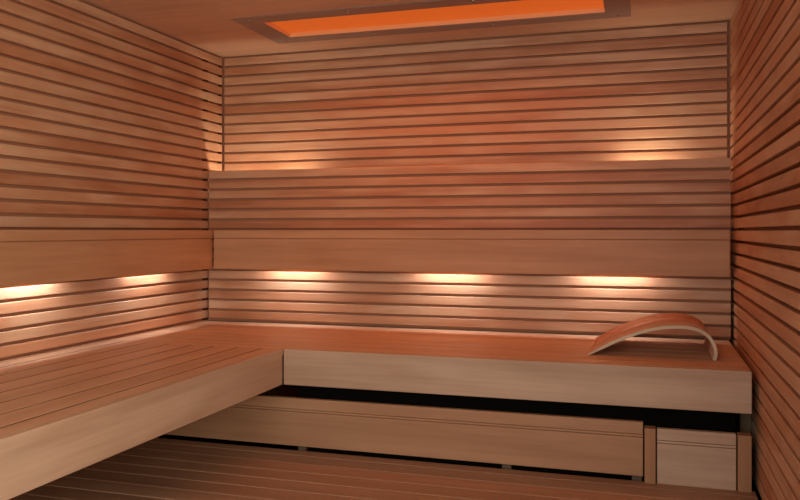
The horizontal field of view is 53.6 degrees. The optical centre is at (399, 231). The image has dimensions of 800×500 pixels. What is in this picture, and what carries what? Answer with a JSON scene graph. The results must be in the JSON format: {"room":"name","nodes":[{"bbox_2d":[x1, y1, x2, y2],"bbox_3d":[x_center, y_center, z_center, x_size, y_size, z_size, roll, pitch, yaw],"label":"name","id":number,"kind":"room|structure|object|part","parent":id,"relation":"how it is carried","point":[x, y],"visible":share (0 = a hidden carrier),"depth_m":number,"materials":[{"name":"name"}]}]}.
{"room":"sauna","nodes":[
{"label":"sauna","id":0,"kind":"room"},
{"bbox_2d":[0,0,221,362],"bbox_3d":[-1.988,-0.026,2.228,0.057,2.192,5.821,0,0,17],"label":"wall","id":1,"kind":"structure","parent":0,"point":[109,121],"depth_m":3.85,"materials":[{"name":"brown wood"}]},
{"bbox_2d":[0,230,211,286],"bbox_3d":[-1.963,0.108,2.042,0.100,0.226,5.480,0,0,17],"label":"board","id":2,"kind":"object","parent":1,"relation":"attached to","point":[27,257],"visible":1,"depth_m":3.67,"materials":[{"name":"brown wood"}]},
{"bbox_3d":[-1.930,0.018,2.031,0.031,0.046,5.480,0,0,17],"label":"rail","id":3,"kind":"part","parent":2,"relation":"part of","materials":[{"name":"brown wood"}]},
{"bbox_2d":[9,434,761,499],"bbox_3d":[-0.570,1.046,1.740,3.072,0.082,5.948,0,0,17],"label":"floor","id":4,"kind":"structure","parent":0,"point":[163,467],"depth_m":3.20,"materials":[{"name":"brown wood"}]},
{"bbox_2d":[0,341,281,499],"bbox_3d":[-1.505,0.771,2.078,0.934,0.466,3.513,0,0,17],"label":"bench","id":5,"kind":"object","parent":4,"relation":"on","point":[63,413],"visible":1,"depth_m":2.74,"materials":[{"name":"brown wood"}]},
{"bbox_3d":[-1.519,0.552,2.083,0.904,0.029,3.513,0,0,17],"label":"seat","id":6,"kind":"part","parent":5,"relation":"part of","materials":[{"name":"brown wood"}]},
{"bbox_2d":[110,321,751,433],"bbox_3d":[0.104,0.799,3.892,2.933,0.521,0.905,0,0,17],"label":"bench","id":7,"kind":"object","parent":4,"relation":"on","point":[665,373],"visible":0.77,"depth_m":3.46,"materials":[{"name":"brown wood"}]},
{"bbox_3d":[0.097,0.552,3.911,2.909,0.029,0.873,0,0,17],"label":"seat","id":8,"kind":"part","parent":7,"relation":"part of","materials":[{"name":"brown wood"}]},
{"bbox_2d":[209,158,730,339],"bbox_3d":[0.237,0.089,4.351,2.926,0.898,0.037,0,0,17],"label":"wall panel","id":9,"kind":"object","parent":7,"relation":"attached to","point":[671,194],"visible":0.77,"depth_m":4.28,"materials":[{"name":"brown wood"}]},
{"bbox_2d":[214,230,729,276],"bbox_3d":[0.263,0.108,4.266,2.798,0.226,0.109,0,0,17],"label":"board","id":10,"kind":"object","parent":9,"relation":"attached to","point":[694,253],"visible":1,"depth_m":4.16,"materials":[{"name":"brown wood"}]},
{"bbox_3d":[0.251,0.018,4.228,2.798,0.046,0.031,0,0,17],"label":"rail","id":11,"kind":"part","parent":10,"relation":"part of","materials":[{"name":"brown wood"}]},
{"bbox_2d":[588,313,717,360],"bbox_3d":[1.145,0.467,3.612,0.523,0.141,0.539,0,0,17],"label":"headrest cover","id":12,"kind":"object","parent":7,"relation":"on","point":[645,324],"visible":1,"depth_m":3.51,"materials":[{"name":"brown wood"}]},
{"bbox_3d":[1.425,0.813,3.272,0.042,0.492,0.055,0,0,17],"label":"leg","id":13,"kind":"part","parent":7,"relation":"part of","materials":[{"name":"brown wood"}]},
{"bbox_2d":[166,386,734,482],"bbox_3d":[-0.043,0.862,3.525,2.840,0.333,0.060,0,0,17],"label":"kickboard","id":14,"kind":"object","parent":4,"relation":"on","point":[579,439],"visible":0.55,"depth_m":3.41,"materials":[{"name":"brown wood"}]},
{"bbox_3d":[-0.213,0.791,3.560,2.495,0.050,0.026,0,0,17],"label":"rail","id":15,"kind":"part","parent":14,"relation":"part of","materials":[{"name":"brown wood"}]},
{"bbox_2d":[645,425,655,483],"bbox_3d":[1.002,0.895,3.173,0.042,0.219,0.055,0,0,17],"label":"post","id":16,"kind":"object","parent":4,"relation":"on","point":[650,431],"visible":1,"depth_m":3.15,"materials":[{"name":"brown wood"}]},
{"bbox_2d":[657,427,735,490],"bbox_3d":[1.166,0.894,3.122,0.292,0.220,0.037,0,0,17],"label":"access panel","id":17,"kind":"object","parent":4,"relation":"on","point":[685,457],"visible":1,"depth_m":3.10,"materials":[{"name":"brown wood"}]},
{"bbox_3d":[1.164,0.807,3.117,0.292,0.046,0.026,0,0,17],"label":"rail","id":18,"kind":"part","parent":17,"relation":"part of","materials":[{"name":"brown wood"}]},
{"bbox_2d":[736,432,751,492],"bbox_3d":[1.333,0.895,3.070,0.049,0.218,0.055,0,0,17],"label":"post","id":19,"kind":"object","parent":4,"relation":"on","point":[743,440],"visible":1,"depth_m":3.04,"materials":[{"name":"brown wood"}]},
{"bbox_2d":[81,0,738,57],"bbox_3d":[-0.554,-1.149,1.792,3.072,0.121,5.841,0,0,17],"label":"ceiling","id":20,"kind":"structure","parent":0,"point":[206,25],"depth_m":4.10,"materials":[{"name":"brown wood"}]},
{"bbox_2d":[230,0,630,43],"bbox_3d":[0.148,-1.098,4.030,1.961,0.034,0.562,0,0,17],"label":"recessed light","id":21,"kind":"object","parent":20,"relation":"in","point":[431,15],"visible":1,"depth_m":4.06,"materials":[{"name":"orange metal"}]},
{"bbox_3d":[0.152,-1.113,4.032,1.727,0.004,0.346,0,0,17],"label":"glass","id":22,"kind":"part","parent":21,"relation":"part of","materials":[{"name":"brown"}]},
{"bbox_2d":[222,21,737,396],"bbox_3d":[0.304,-0.026,4.544,3.072,2.192,0.057,0,0,17],"label":"wall","id":23,"kind":"structure","parent":0,"point":[651,92],"depth_m":4.46,"materials":[{"name":"brown wood"}]},
{"bbox_2d":[730,0,799,499],"bbox_3d":[1.252,-0.026,2.522,0.073,2.192,3.362,0,0,17],"label":"wall","id":24,"kind":"structure","parent":0,"point":[765,34],"depth_m":2.77,"materials":[{"name":"brown wood"}]}
]}

